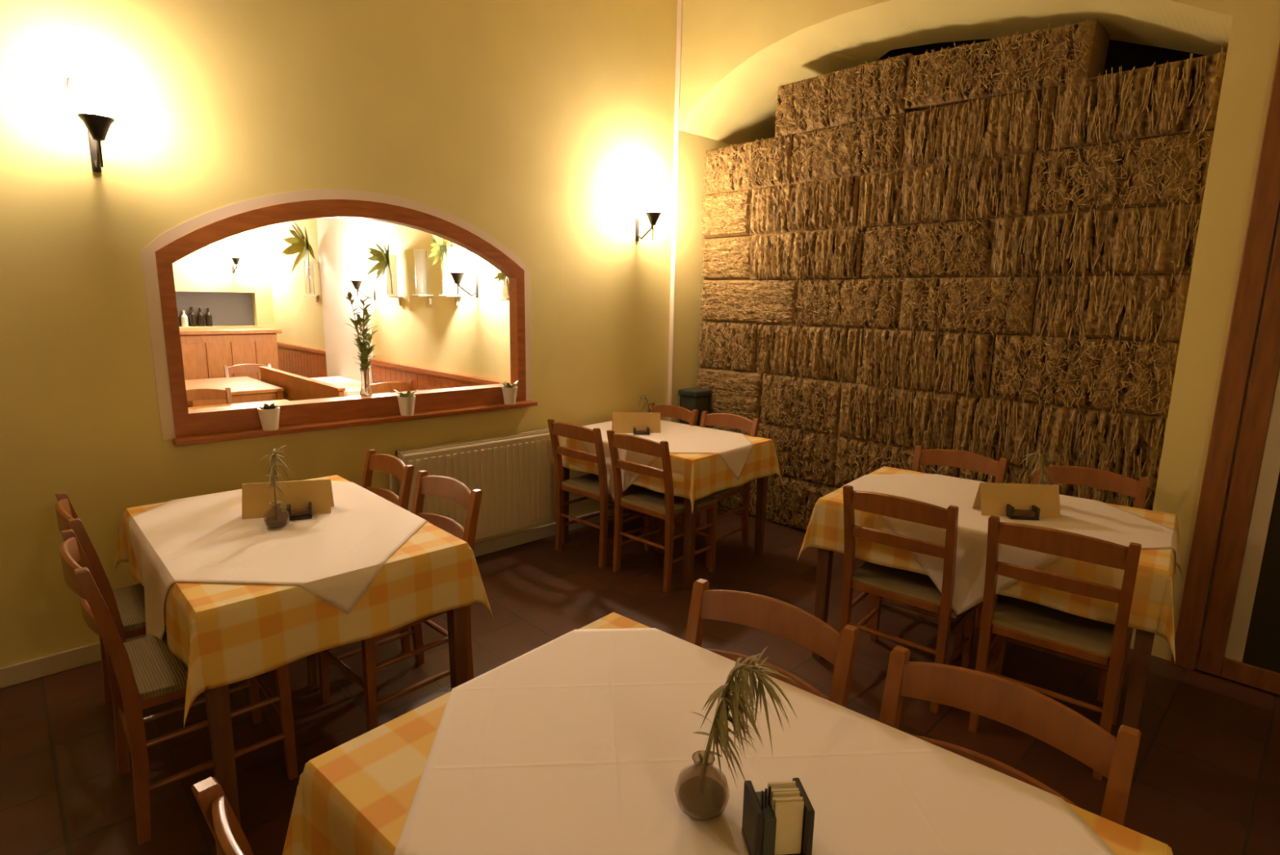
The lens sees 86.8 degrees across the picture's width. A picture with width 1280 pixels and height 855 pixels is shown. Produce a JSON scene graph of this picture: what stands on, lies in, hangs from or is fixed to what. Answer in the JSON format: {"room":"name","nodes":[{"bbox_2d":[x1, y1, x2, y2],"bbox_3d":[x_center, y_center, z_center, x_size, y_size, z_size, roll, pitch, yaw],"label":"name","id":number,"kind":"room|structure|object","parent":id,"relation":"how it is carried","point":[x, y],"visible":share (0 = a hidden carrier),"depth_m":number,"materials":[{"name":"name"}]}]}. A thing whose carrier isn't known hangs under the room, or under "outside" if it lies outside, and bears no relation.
{"room":"restaurant","nodes":[
{"label":"restaurant","id":0,"kind":"room"},
{"bbox_2d":[172,226,275,328],"bbox_3d":[-6.877,-1.345,6.817,5.770,3.100,0.150,-9,15,-43],"label":"wall","id":1,"kind":"structure","parent":0,"point":[208,268],"depth_m":8.40,"materials":[{"name":"paint"}]},
{"bbox_2d":[175,291,254,326],"bbox_3d":[-5.575,-1.452,8.279,1.570,0.515,0.150,-9,15,-43],"label":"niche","id":2,"kind":"structure","parent":1,"relation":"attached to","point":[226,308],"depth_m":8.48,"materials":[{"name":"grey"}]},
{"bbox_2d":[0,0,677,667],"bbox_3d":[-1.819,-0.992,3.226,8.400,3.900,0.130,-9,15,-43],"label":"wall","id":3,"kind":"structure","parent":0,"point":[536,125],"depth_m":3.19,"materials":[{"name":"yellow paint"}]},
{"bbox_2d":[66,74,115,172],"bbox_3d":[-2.127,-1.188,2.634,0.131,0.343,0.227,-9,15,-43],"label":"wall sconce","id":4,"kind":"object","parent":3,"relation":"attached to","point":[93,93],"visible":1,"depth_m":2.57,"materials":[{"name":"metal"}]},
{"bbox_2d":[0,508,630,688],"bbox_3d":[-2.314,0.975,3.041,6.978,0.085,0.018,-9,15,-43],"label":"baseboard","id":5,"kind":"structure","parent":3,"relation":"attached to","point":[27,670],"depth_m":2.94,"materials":[{"name":"beige"}]},
{"bbox_2d":[140,189,532,439],"bbox_3d":[-1.415,-0.639,3.606,1.990,1.180,0.014,-9,15,-43],"label":"trim","id":6,"kind":"structure","parent":3,"relation":"attached to","point":[148,264],"depth_m":3.08,"materials":[{"name":"paint"}]},
{"bbox_2d":[155,199,537,446],"bbox_3d":[-1.423,-0.609,3.638,1.945,1.153,0.225,-9,15,-43],"label":"window","id":7,"kind":"structure","parent":3,"relation":"in","point":[188,422],"depth_m":3.44,"materials":[{"name":"orange wood"}]},
{"bbox_2d":[257,403,279,430],"bbox_3d":[-1.798,-0.050,3.281,0.100,0.121,0.102,-9,15,-43],"label":"flower pot","id":8,"kind":"object","parent":7,"relation":"on","point":[268,415],"visible":1,"depth_m":3.25,"materials":[{"name":"beige ceramic"}]},
{"bbox_2d":[343,284,378,395],"bbox_3d":[-1.506,-0.473,3.705,0.201,0.598,0.178,-9,15,-43],"label":"vase","id":9,"kind":"object","parent":7,"relation":"on","point":[366,390],"visible":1,"depth_m":3.70,"materials":[{"name":"clear glass"}]},
{"bbox_2d":[394,388,418,415],"bbox_3d":[-1.284,-0.141,3.747,0.137,0.145,0.126,-9,15,-43],"label":"flower pot","id":10,"kind":"object","parent":7,"relation":"on","point":[406,402],"visible":1,"depth_m":3.72,"materials":[{"name":"beige ceramic"}]},
{"bbox_2d":[500,380,518,404],"bbox_3d":[-0.811,-0.217,4.204,0.123,0.142,0.130,-2,11,-14],"label":"flower pot","id":11,"kind":"object","parent":7,"relation":"on","point":[509,392],"visible":1,"depth_m":4.18,"materials":[{"name":"beige ceramic"}]},
{"bbox_2d":[389,428,556,540],"bbox_3d":[-0.974,0.452,4.133,1.136,0.755,0.166,-9,15,-43],"label":"radiator","id":12,"kind":"object","parent":3,"relation":"attached to","point":[514,473],"visible":0.79,"depth_m":4.15,"materials":[{"name":"white metal"}]},
{"bbox_2d":[395,428,549,496],"bbox_3d":[-0.955,0.372,4.155,1.060,0.605,0.085,-9,15,-43],"label":"grille","id":13,"kind":"object","parent":12,"relation":"attached to","point":[514,464],"depth_m":4.12,"materials":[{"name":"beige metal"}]},
{"bbox_2d":[635,189,662,240],"bbox_3d":[0.054,-1.478,4.704,0.131,0.343,0.227,-9,15,-43],"label":"wall sconce","id":14,"kind":"object","parent":3,"relation":"attached to","point":[653,198],"visible":1,"depth_m":4.64,"materials":[{"name":"metal"}]},
{"bbox_2d":[316,217,373,383],"bbox_3d":[-3.031,-1.303,6.944,0.050,3.100,1.160,-9,15,-43],"label":"pillar","id":15,"kind":"structure","parent":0,"point":[342,242],"depth_m":6.92,"materials":[{"name":"white paint"}]},
{"bbox_2d":[266,218,511,382],"bbox_3d":[-2.683,-1.257,6.729,0.150,3.100,6.100,-9,15,-43],"label":"wall","id":16,"kind":"structure","parent":0,"point":[472,337],"depth_m":5.90,"materials":[{"name":"paint"}]},
{"bbox_2d":[281,221,319,302],"bbox_3d":[-3.644,-1.793,7.316,0.315,0.865,0.597,-9,15,-43],"label":"vase","id":17,"kind":"object","parent":16,"relation":"attached to","point":[300,244],"visible":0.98,"depth_m":7.35,"materials":[{"name":"beige"}]},
{"bbox_2d":[348,263,375,300],"bbox_3d":[-2.611,-1.370,6.357,0.227,0.343,0.131,-9,15,-43],"label":"wall sconce","id":18,"kind":"object","parent":16,"relation":"attached to","point":[356,271],"visible":0.99,"depth_m":6.29,"materials":[{"name":"metal"}]},
{"bbox_2d":[365,238,403,305],"bbox_3d":[-2.228,-1.365,5.942,0.242,0.578,0.405,-9,15,-43],"label":"vase","id":19,"kind":"object","parent":16,"relation":"attached to","point":[387,264],"visible":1,"depth_m":5.95,"materials":[{"name":"beige"}]},
{"bbox_2d":[277,342,508,392],"bbox_3d":[-2.719,-0.200,6.803,0.045,0.995,5.950,-9,15,-43],"label":"wainscoting","id":20,"kind":"structure","parent":16,"relation":"attached to","point":[307,362],"depth_m":6.40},
{"bbox_2d":[412,248,433,304],"bbox_3d":[-1.798,-1.242,5.590,0.130,0.440,0.120,-9,15,-43],"label":"vase","id":21,"kind":"object","parent":16,"relation":"attached to","point":[420,255],"visible":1,"depth_m":5.54,"materials":[{"name":"beige"}]},
{"bbox_2d":[427,234,461,305],"bbox_3d":[-1.499,-1.236,5.223,0.198,0.574,0.326,-9,15,-43],"label":"vase","id":22,"kind":"object","parent":16,"relation":"attached to","point":[439,249],"visible":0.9,"depth_m":5.22,"materials":[{"name":"beige"}]},
{"bbox_2d":[448,250,478,297],"bbox_3d":[-1.310,-1.138,5.019,0.227,0.343,0.131,-9,15,-43],"label":"wall sconce","id":23,"kind":"object","parent":16,"relation":"attached to","point":[456,260],"visible":1,"depth_m":4.95,"materials":[{"name":"metal"}]},
{"bbox_2d":[493,271,509,300],"bbox_3d":[-0.910,-1.033,4.667,0.152,0.440,0.173,-9,15,-43],"label":"vase","id":24,"kind":"object","parent":16,"relation":"attached to","point":[504,279],"visible":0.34,"depth_m":4.64,"materials":[{"name":"beige"}]},
{"bbox_2d":[0,504,1279,854],"bbox_3d":[-2.178,0.942,3.787,8.600,0.120,11.900,-9,15,-43],"label":"floor","id":25,"kind":"structure","parent":0,"point":[1206,779],"depth_m":2.65,"materials":[{"name":"ceramic"}]},
{"bbox_2d":[55,492,166,751],"bbox_3d":[-1.835,0.669,2.581,0.508,0.872,0.450,-9,15,-44],"label":"dining chair","id":26,"kind":"object","parent":25,"relation":"on","point":[126,605],"visible":0.3,"depth_m":2.37,"materials":[{"name":"brown wood"}]},
{"bbox_2d":[59,528,297,844],"bbox_3d":[-1.482,0.749,2.187,0.508,0.872,0.450,-9,15,-43],"label":"dining chair","id":27,"kind":"object","parent":25,"relation":"on","point":[144,673],"visible":0.7,"depth_m":2.04,"materials":[{"name":"brown wood"}]},
{"bbox_2d":[186,386,232,404],"bbox_3d":[-3.269,0.163,5.149,0.450,0.872,0.508,-9,15,-43],"label":"dining chair","id":28,"kind":"object","parent":25,"relation":"on","point":[194,393],"visible":0.11,"depth_m":5.29,"materials":[{"name":"brown wood"}]},
{"bbox_2d":[191,776,253,854],"bbox_3d":[-0.366,0.964,1.146,0.450,0.872,0.508,10,14,39],"label":"dining chair","id":29,"kind":"object","parent":25,"relation":"on","point":[227,832],"visible":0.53,"depth_m":1.02,"materials":[{"name":"brown wood"}]},
{"bbox_2d":[179,327,281,407],"bbox_3d":[-5.151,-0.439,7.283,2.290,1.205,0.640,-9,15,-43],"label":"counter","id":30,"kind":"object","parent":25,"relation":"on","point":[206,352],"depth_m":7.42,"materials":[{"name":"orange wood"}]},
{"bbox_2d":[179,327,281,334],"bbox_3d":[-5.141,-1.011,7.175,2.290,0.040,0.640,-9,15,-43],"label":"countertop","id":31,"kind":"structure","parent":30,"relation":"on","point":[234,330],"depth_m":7.46,"materials":[{"name":"orange wood"}]},
{"bbox_2d":[185,376,284,406],"bbox_3d":[-3.947,-0.034,6.450,0.720,0.756,1.200,-9,15,-43],"label":"dining table","id":32,"kind":"object","parent":25,"relation":"on","point":[243,388],"visible":0.48,"depth_m":6.17,"materials":[{"name":"orange wood"}]},
{"bbox_2d":[223,363,271,380],"bbox_3d":[-3.990,-0.206,7.053,0.450,0.872,0.508,-9,15,-43],"label":"dining chair","id":33,"kind":"object","parent":25,"relation":"on","point":[241,368],"visible":0.13,"depth_m":7.12,"materials":[{"name":"brown wood"}]},
{"bbox_2d":[258,365,345,400],"bbox_3d":[-3.003,-0.044,6.240,0.300,0.885,2.120,-9,15,-43],"label":"wooden bench","id":34,"kind":"object","parent":25,"relation":"on","point":[295,387],"visible":0.31,"depth_m":6.02,"materials":[{"name":"orange wood"}]},
{"bbox_2d":[137,582,467,826],"bbox_3d":[-1.325,0.735,2.592,0.810,0.756,1.220,-9,15,-43],"label":"dining table","id":35,"kind":"object","parent":25,"relation":"on","point":[217,700],"visible":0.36,"depth_m":1.94,"materials":[{"name":"brown wood"}]},
{"bbox_2d":[112,474,493,728],"bbox_3d":[-1.321,0.502,2.548,0.940,0.288,1.333,-9,15,-43],"label":"tablecloth","id":36,"kind":"object","parent":35,"relation":"on","point":[224,633],"visible":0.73,"depth_m":2.02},
{"bbox_2d":[128,481,428,639],"bbox_3d":[-1.325,0.556,2.560,0.898,0.407,1.270,-9,15,-43],"label":"topper","id":37,"kind":"object","parent":36,"relation":"on","point":[335,556],"visible":0.79,"depth_m":2.31,"materials":[{"name":"beige fabric"}]},
{"bbox_2d":[261,444,292,528],"bbox_3d":[-1.329,0.217,2.473,0.123,0.290,0.145,-9,15,-43],"label":"bud vase","id":38,"kind":"object","parent":37,"relation":"on","point":[277,517],"visible":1,"depth_m":2.45,"materials":[{"name":"clear glass"}]},
{"bbox_2d":[241,479,334,519],"bbox_3d":[-1.368,0.271,2.632,0.310,0.125,0.094,-2,11,-17],"label":"menu card","id":39,"kind":"object","parent":37,"relation":"on","point":[298,494],"visible":0.96,"depth_m":2.61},
{"bbox_2d":[286,502,312,520],"bbox_3d":[-1.299,0.319,2.582,0.085,0.050,0.060,-4,12,-24],"label":"napkin holder","id":40,"kind":"object","parent":37,"relation":"on","point":[303,513],"visible":0.77,"depth_m":2.57,"materials":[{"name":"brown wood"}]},
{"bbox_2d":[306,448,414,687],"bbox_3d":[-1.327,0.589,3.055,0.508,0.872,0.450,-9,15,-43],"label":"dining chair","id":41,"kind":"object","parent":25,"relation":"on","point":[389,464],"visible":0.2,"depth_m":3.10,"materials":[{"name":"brown wood"}]},
{"bbox_2d":[369,380,412,393],"bbox_3d":[-2.347,-0.004,6.124,0.450,0.872,0.508,-9,15,-43],"label":"dining chair","id":42,"kind":"object","parent":25,"relation":"on","point":[383,387],"visible":0.14,"depth_m":5.88,"materials":[{"name":"brown wood"}]},
{"bbox_2d":[317,470,482,731],"bbox_3d":[-0.941,0.667,2.674,0.450,0.872,0.508,11,14,42],"label":"dining chair","id":43,"kind":"object","parent":25,"relation":"on","point":[451,488],"visible":0.37,"depth_m":2.67,"materials":[{"name":"brown wood"}]},
{"bbox_2d":[546,418,650,568],"bbox_3d":[-0.259,0.373,4.303,0.450,0.872,0.508,10,14,41],"label":"dining chair","id":44,"kind":"object","parent":25,"relation":"on","point":[592,486],"visible":0.79,"depth_m":4.16,"materials":[{"name":"brown wood"}]},
{"bbox_2d":[608,402,697,546],"bbox_3d":[0.070,0.302,4.716,0.450,0.872,0.508,11,15,43],"label":"dining chair","id":45,"kind":"object","parent":25,"relation":"on","point":[668,411],"visible":0.1,"depth_m":4.77,"materials":[{"name":"brown wood"}]},
{"bbox_2d":[606,429,717,592],"bbox_3d":[0.125,0.442,3.973,0.450,0.872,0.508,11,14,42],"label":"dining chair","id":46,"kind":"object","parent":25,"relation":"on","point":[667,506],"visible":0.86,"depth_m":3.87,"materials":[{"name":"brown wood"}]},
{"bbox_2d":[562,466,768,589],"bbox_3d":[0.136,0.422,4.393,1.120,0.756,0.800,10,14,41],"label":"dining table","id":47,"kind":"object","parent":25,"relation":"on","point":[690,518],"visible":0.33,"depth_m":4.27,"materials":[{"name":"brown wood"}]},
{"bbox_2d":[552,434,782,513],"bbox_3d":[0.140,0.190,4.350,1.233,0.288,0.930,10,14,41],"label":"tablecloth","id":48,"kind":"object","parent":47,"relation":"on","point":[695,476],"visible":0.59,"depth_m":3.86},
{"bbox_2d":[580,419,753,500],"bbox_3d":[0.140,0.214,4.354,1.180,0.346,0.883,10,14,41],"label":"topper","id":49,"kind":"object","parent":48,"relation":"on","point":[735,449],"visible":0.66,"depth_m":4.08,"materials":[{"name":"beige fabric"}]},
{"bbox_2d":[612,412,660,432],"bbox_3d":[-0.024,-0.035,4.383,0.310,0.125,0.094,0,11,-6],"label":"menu card","id":50,"kind":"object","parent":49,"relation":"on","point":[622,422],"visible":0.82,"depth_m":4.36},
{"bbox_2d":[678,386,711,427],"bbox_3d":[0.421,0.160,5.345,0.190,0.930,0.190,-9,15,-43],"label":"storage bin","id":51,"kind":"object","parent":25,"relation":"on","point":[691,398],"visible":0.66,"depth_m":5.22,"materials":[{"name":"green paint"}]},
{"bbox_2d":[654,410,759,568],"bbox_3d":[0.437,0.370,4.384,0.450,0.872,0.508,10,14,41],"label":"dining chair","id":52,"kind":"object","parent":25,"relation":"on","point":[726,420],"visible":0.3,"depth_m":4.38,"materials":[{"name":"brown wood"}]},
{"bbox_2d":[717,478,768,517],"bbox_3d":[0.833,0.436,5.433,0.491,0.375,0.707,-9,15,-43],"label":"bale","id":53,"kind":"object","parent":25,"relation":"on","point":[734,501],"visible":0.23,"depth_m":5.20},
{"bbox_2d":[708,425,738,432],"bbox_3d":[0.740,0.059,5.477,0.490,0.356,0.407,-9,15,-43],"label":"bale","id":54,"kind":"object","parent":53,"relation":"on","point":[716,427],"visible":0.09,"depth_m":5.24},
{"bbox_2d":[695,366,764,422],"bbox_3d":[0.805,-0.281,5.330,0.491,0.361,0.607,-9,15,-43],"label":"bale","id":55,"kind":"object","parent":54,"relation":"on","point":[735,392],"visible":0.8,"depth_m":5.12},
{"bbox_2d":[697,320,758,372],"bbox_3d":[0.794,-0.642,5.295,0.491,0.369,0.537,-9,15,-43],"label":"bale","id":56,"kind":"object","parent":55,"relation":"on","point":[730,345],"visible":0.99,"depth_m":5.12},
{"bbox_2d":[698,279,799,324],"bbox_3d":[0.915,-0.953,5.124,0.491,0.311,0.857,-9,15,-43],"label":"bale","id":57,"kind":"object","parent":56,"relation":"on","point":[771,301],"visible":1,"depth_m":4.92},
{"bbox_2d":[701,235,759,279],"bbox_3d":[0.789,-1.292,5.214,0.491,0.311,0.457,-9,15,-43],"label":"bale","id":58,"kind":"object","parent":57,"relation":"on","point":[728,258],"visible":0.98,"depth_m":5.05},
{"bbox_2d":[700,188,751,238],"bbox_3d":[0.770,-1.603,5.146,0.492,0.316,0.437,-9,15,-43],"label":"bale","id":59,"kind":"object","parent":58,"relation":"on","point":[727,214],"visible":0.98,"depth_m":4.97},
{"bbox_2d":[702,133,793,195],"bbox_3d":[0.887,-1.894,4.975,0.492,0.334,0.757,-9,15,-43],"label":"bale","id":60,"kind":"object","parent":59,"relation":"on","point":[762,163],"visible":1,"depth_m":4.79},
{"bbox_2d":[684,577,859,707],"bbox_3d":[0.178,0.890,1.587,0.450,0.872,0.508,9,13,37],"label":"dining chair","id":61,"kind":"object","parent":25,"relation":"on","point":[780,618],"visible":0.21,"depth_m":1.68,"materials":[{"name":"brown wood"}]},
{"bbox_2d":[765,473,839,532],"bbox_3d":[1.353,0.548,4.894,0.492,0.382,0.792,-9,15,-43],"label":"bale","id":62,"kind":"object","parent":25,"relation":"on","point":[791,502],"visible":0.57,"depth_m":4.85},
{"bbox_2d":[736,422,838,486],"bbox_3d":[1.173,0.153,5.026,0.491,0.367,0.842,-9,15,-43],"label":"bale","id":63,"kind":"object","parent":62,"relation":"on","point":[810,455],"visible":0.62,"depth_m":4.75},
{"bbox_2d":[758,373,844,435],"bbox_3d":[1.250,-0.191,4.889,0.491,0.372,0.642,-9,15,-43],"label":"bale","id":64,"kind":"object","parent":63,"relation":"on","point":[804,403],"visible":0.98,"depth_m":4.72},
{"bbox_2d":[755,322,864,385],"bbox_3d":[1.274,-0.545,4.820,0.491,0.393,0.812,-9,15,-43],"label":"bale","id":65,"kind":"object","parent":64,"relation":"on","point":[815,352],"visible":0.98,"depth_m":4.64},
{"bbox_2d":[793,276,902,329],"bbox_3d":[1.479,-0.835,4.558,0.492,0.332,0.743,-9,15,-43],"label":"bale","id":66,"kind":"object","parent":65,"relation":"on","point":[868,303],"visible":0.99,"depth_m":4.37},
{"bbox_2d":[749,225,865,280],"bbox_3d":[1.232,-1.193,4.724,0.490,0.350,0.862,-9,15,-43],"label":"bale","id":67,"kind":"object","parent":66,"relation":"on","point":[826,254],"visible":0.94,"depth_m":4.53},
{"bbox_2d":[748,172,859,235],"bbox_3d":[1.215,-1.510,4.691,0.490,0.356,0.832,-9,15,-43],"label":"bale","id":68,"kind":"object","parent":67,"relation":"on","point":[828,203],"visible":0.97,"depth_m":4.50},
{"bbox_2d":[788,113,906,183],"bbox_3d":[1.430,-1.784,4.436,0.491,0.336,0.772,-9,15,-43],"label":"bale","id":69,"kind":"object","parent":68,"relation":"on","point":[855,148],"visible":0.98,"depth_m":4.25},
{"bbox_2d":[774,53,913,137],"bbox_3d":[1.383,-2.114,4.428,0.490,0.344,0.922,-9,15,-43],"label":"bale","id":70,"kind":"object","parent":69,"relation":"on","point":[877,89],"visible":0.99,"depth_m":4.23},
{"bbox_2d":[839,484,977,713],"bbox_3d":[1.147,0.662,2.893,0.450,0.872,0.508,10,14,39],"label":"dining chair","id":71,"kind":"object","parent":25,"relation":"on","point":[917,592],"visible":0.72,"depth_m":2.75,"materials":[{"name":"brown wood"}]},
{"bbox_2d":[866,444,1008,658],"bbox_3d":[1.478,0.579,3.368,0.450,0.872,0.508,10,14,40],"label":"dining chair","id":72,"kind":"object","parent":25,"relation":"on","point":[947,457],"visible":0.15,"depth_m":3.43,"materials":[{"name":"brown wood"}]},
{"bbox_2d":[812,547,1155,728],"bbox_3d":[1.509,0.712,2.975,1.220,0.756,0.800,9,14,38],"label":"dining table","id":73,"kind":"object","parent":25,"relation":"on","point":[1144,640],"visible":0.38,"depth_m":2.34,"materials":[{"name":"brown wood"}]},
{"bbox_2d":[797,466,1181,664],"bbox_3d":[1.513,0.479,2.931,1.333,0.288,0.930,9,14,38],"label":"tablecloth","id":74,"kind":"object","parent":73,"relation":"on","point":[1152,611],"visible":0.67,"depth_m":2.42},
{"bbox_2d":[842,474,1177,615],"bbox_3d":[1.512,0.504,2.936,1.271,0.346,0.881,9,14,38],"label":"topper","id":75,"kind":"object","parent":74,"relation":"on","point":[1098,519],"visible":0.56,"depth_m":2.68,"materials":[{"name":"beige fabric"}]},
{"bbox_2d":[972,482,1060,518],"bbox_3d":[1.552,0.292,2.783,0.310,0.125,0.094,2,11,4],"label":"menu card","id":76,"kind":"object","parent":75,"relation":"on","point":[993,498],"visible":0.93,"depth_m":2.76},
{"bbox_2d":[1005,503,1039,519],"bbox_3d":[1.543,0.341,2.728,0.110,0.050,0.050,2,11,6],"label":"napkin holder","id":77,"kind":"object","parent":75,"relation":"on","point":[1033,513],"visible":1,"depth_m":2.71,"materials":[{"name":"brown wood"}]},
{"bbox_2d":[1019,450,1053,484],"bbox_3d":[1.724,0.213,2.939,0.156,0.230,0.149,-9,15,-43],"label":"plant","id":78,"kind":"object","parent":75,"relation":"on","point":[1042,477],"visible":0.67,"depth_m":2.91,"materials":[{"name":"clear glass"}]},
{"bbox_2d":[879,644,1141,825],"bbox_3d":[0.557,0.961,1.247,0.450,0.872,0.508,10,14,41],"label":"dining chair","id":79,"kind":"object","parent":25,"relation":"on","point":[1025,709],"visible":0.62,"depth_m":1.33,"materials":[{"name":"brown wood"}]},
{"bbox_2d":[968,515,1142,780],"bbox_3d":[1.550,0.738,2.524,0.450,0.872,0.508,9,14,38],"label":"dining chair","id":80,"kind":"object","parent":25,"relation":"on","point":[1030,624],"visible":0.83,"depth_m":2.37,"materials":[{"name":"brown wood"}]},
{"bbox_2d":[988,461,1148,702],"bbox_3d":[1.927,0.647,3.043,0.450,0.872,0.508,10,14,40],"label":"dining chair","id":81,"kind":"object","parent":25,"relation":"on","point":[1076,475],"visible":0.12,"depth_m":3.10,"materials":[{"name":"brown wood"}]},
{"bbox_3d":[0.112,1.014,1.234,1.210,0.756,0.820,10,14,40],"label":"dining table","id":82,"kind":"object","parent":25,"relation":"on","visible":0},
{"bbox_2d":[282,612,1173,854],"bbox_3d":[0.116,0.781,1.191,1.323,0.288,0.950,10,14,40],"label":"tablecloth","id":83,"kind":"object","parent":82,"relation":"on","point":[356,797],"visible":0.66,"depth_m":1.21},
{"bbox_2d":[393,627,1115,854],"bbox_3d":[0.118,0.862,1.210,1.251,0.462,0.897,10,14,40],"label":"topper","id":84,"kind":"object","parent":83,"relation":"on","point":[580,742],"visible":0.82,"depth_m":1.22,"materials":[{"name":"beige fabric"}]},
{"bbox_2d":[674,644,799,820],"bbox_3d":[0.158,0.503,1.114,0.197,0.279,0.140,-1,11,-9],"label":"bud vase","id":85,"kind":"object","parent":84,"relation":"on","point":[702,792],"visible":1,"depth_m":1.09,"materials":[{"name":"clear glass"}]},
{"bbox_2d":[741,777,814,854],"bbox_3d":[0.212,0.601,1.045,0.090,0.113,0.075,0,11,-6],"label":"napkin holder","id":86,"kind":"object","parent":84,"relation":"on","point":[778,820],"visible":1,"depth_m":1.02,"materials":[{"name":"black metal"}]},
{"bbox_3d":[-2.910,-0.059,6.681,0.380,0.756,1.240,-9,15,-43],"label":"dining table","id":87,"kind":"object","parent":25,"relation":"on","visible":0},
{"bbox_2d":[311,376,391,396],"bbox_3d":[-2.905,-0.330,6.630,0.479,0.210,1.327,-9,15,-43],"label":"tablecloth","id":88,"kind":"object","parent":87,"relation":"on","point":[353,387],"visible":0.35,"depth_m":6.58,"materials":[{"name":"beige fabric"}]},
{"bbox_3d":[1.917,0.661,4.337,0.490,0.397,0.792,-9,15,-43],"label":"bale","id":89,"kind":"object","parent":25,"relation":"on","visible":0},
{"bbox_2d":[833,435,959,488],"bbox_3d":[1.738,0.269,4.436,0.491,0.371,0.792,-9,15,-43],"label":"bale","id":90,"kind":"object","parent":89,"relation":"on","point":[855,458],"visible":0.42,"depth_m":4.38},
{"bbox_2d":[838,382,959,452],"bbox_3d":[1.727,-0.087,4.387,0.491,0.390,0.742,-9,15,-43],"label":"bale","id":91,"kind":"object","parent":90,"relation":"on","point":[908,418],"visible":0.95,"depth_m":4.21},
{"bbox_2d":[855,326,995,399],"bbox_3d":[1.827,-0.425,4.226,0.491,0.395,0.812,-9,15,-43],"label":"bale","id":92,"kind":"object","parent":91,"relation":"on","point":[956,362],"visible":0.95,"depth_m":4.04},
{"bbox_2d":[897,275,1039,335],"bbox_3d":[1.990,-0.726,4.020,0.491,0.328,0.742,-9,15,-43],"label":"bale","id":93,"kind":"object","parent":92,"relation":"on","point":[1001,304],"visible":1,"depth_m":3.83},
{"bbox_2d":[861,218,995,278],"bbox_3d":[1.818,-1.073,4.155,0.492,0.324,0.773,-9,15,-43],"label":"bale","id":94,"kind":"object","parent":93,"relation":"on","point":[962,248],"visible":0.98,"depth_m":3.97},
{"bbox_2d":[857,152,1033,229],"bbox_3d":[1.847,-1.379,4.050,0.491,0.354,0.972,-9,15,-43],"label":"bale","id":95,"kind":"object","parent":94,"relation":"on","point":[995,188],"visible":0.95,"depth_m":3.85},
{"bbox_2d":[899,83,1057,169],"bbox_3d":[1.977,-1.670,3.877,0.492,0.355,0.792,-9,15,-43],"label":"bale","id":96,"kind":"object","parent":95,"relation":"on","point":[1020,122],"visible":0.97,"depth_m":3.69},
{"bbox_2d":[671,0,1279,668],"bbox_3d":[2.517,-0.990,3.612,1.210,3.900,5.320,-9,15,-43],"label":"wall","id":97,"kind":"structure","parent":0,"point":[735,55],"depth_m":3.47,"materials":[{"name":"yellow paint"}]},
{"bbox_2d":[666,0,682,421],"bbox_3d":[0.252,-1.301,5.063,0.012,3.900,0.042,-9,15,-43],"label":"trim","id":98,"kind":"structure","parent":97,"relation":"attached to","point":[679,13],"depth_m":4.99,"materials":[{"name":"paint"}]},
{"bbox_2d":[1170,41,1279,694],"bbox_3d":[2.857,-0.263,2.425,0.084,2.920,1.160,-9,15,-43],"label":"door","id":99,"kind":"structure","parent":97,"relation":"in","point":[1240,642],"depth_m":2.85,"materials":[{"name":"brown wood"}]},
{"bbox_2d":[875,39,1204,75],"bbox_3d":[3.026,-1.071,4.092,0.200,3.900,5.320,-9,15,-43],"label":"wall","id":100,"kind":"structure","parent":0,"point":[1126,55],"depth_m":3.96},
{"bbox_3d":[2.429,0.776,3.791,0.489,0.396,0.707,-9,15,-43],"label":"bale","id":101,"kind":"object","parent":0,"visible":0},
{"bbox_2d":[959,464,1155,510],"bbox_3d":[2.357,0.398,3.820,0.491,0.395,0.957,-9,15,-43],"label":"bale","id":102,"kind":"object","parent":101,"relation":"on","point":[1014,474],"visible":0.12,"depth_m":3.59},
{"bbox_2d":[952,394,1167,489],"bbox_3d":[2.337,0.041,3.763,0.491,0.395,1.007,-9,15,-43],"label":"bale","id":103,"kind":"object","parent":102,"relation":"on","point":[1128,444],"visible":0.8,"depth_m":3.57},
{"bbox_2d":[988,333,1179,416],"bbox_3d":[2.405,-0.306,3.638,0.491,0.373,0.837,-9,15,-43],"label":"bale","id":104,"kind":"object","parent":103,"relation":"on","point":[1117,375],"visible":0.99,"depth_m":3.46},
{"bbox_2d":[1031,271,1191,344],"bbox_3d":[2.476,-0.624,3.516,0.491,0.348,0.657,-9,15,-43],"label":"bale","id":105,"kind":"object","parent":104,"relation":"on","point":[1146,308],"visible":0.96,"depth_m":3.35},
{"bbox_2d":[989,200,1202,278],"bbox_3d":[2.393,-0.951,3.544,0.490,0.349,0.907,-9,15,-43],"label":"bale","id":106,"kind":"object","parent":105,"relation":"on","point":[1157,240],"visible":0.94,"depth_m":3.36},
{"bbox_2d":[1026,129,1214,215],"bbox_3d":[2.461,-1.253,3.443,0.491,0.336,0.757,-9,15,-43],"label":"bale","id":107,"kind":"object","parent":106,"relation":"on","point":[1161,171],"visible":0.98,"depth_m":3.28},
{"bbox_2d":[1050,47,1226,150],"bbox_3d":[2.485,-1.562,3.347,0.490,0.355,0.677,-9,15,-43],"label":"bale","id":108,"kind":"object","parent":107,"relation":"on","point":[1180,96],"visible":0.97,"depth_m":3.18},
{"bbox_2d":[903,18,1110,111],"bbox_3d":[1.960,-1.944,3.707,0.332,0.324,0.944,-9,15,-43],"label":"bale","id":109,"kind":"object","parent":108,"relation":"on","point":[1056,56],"visible":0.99,"depth_m":3.55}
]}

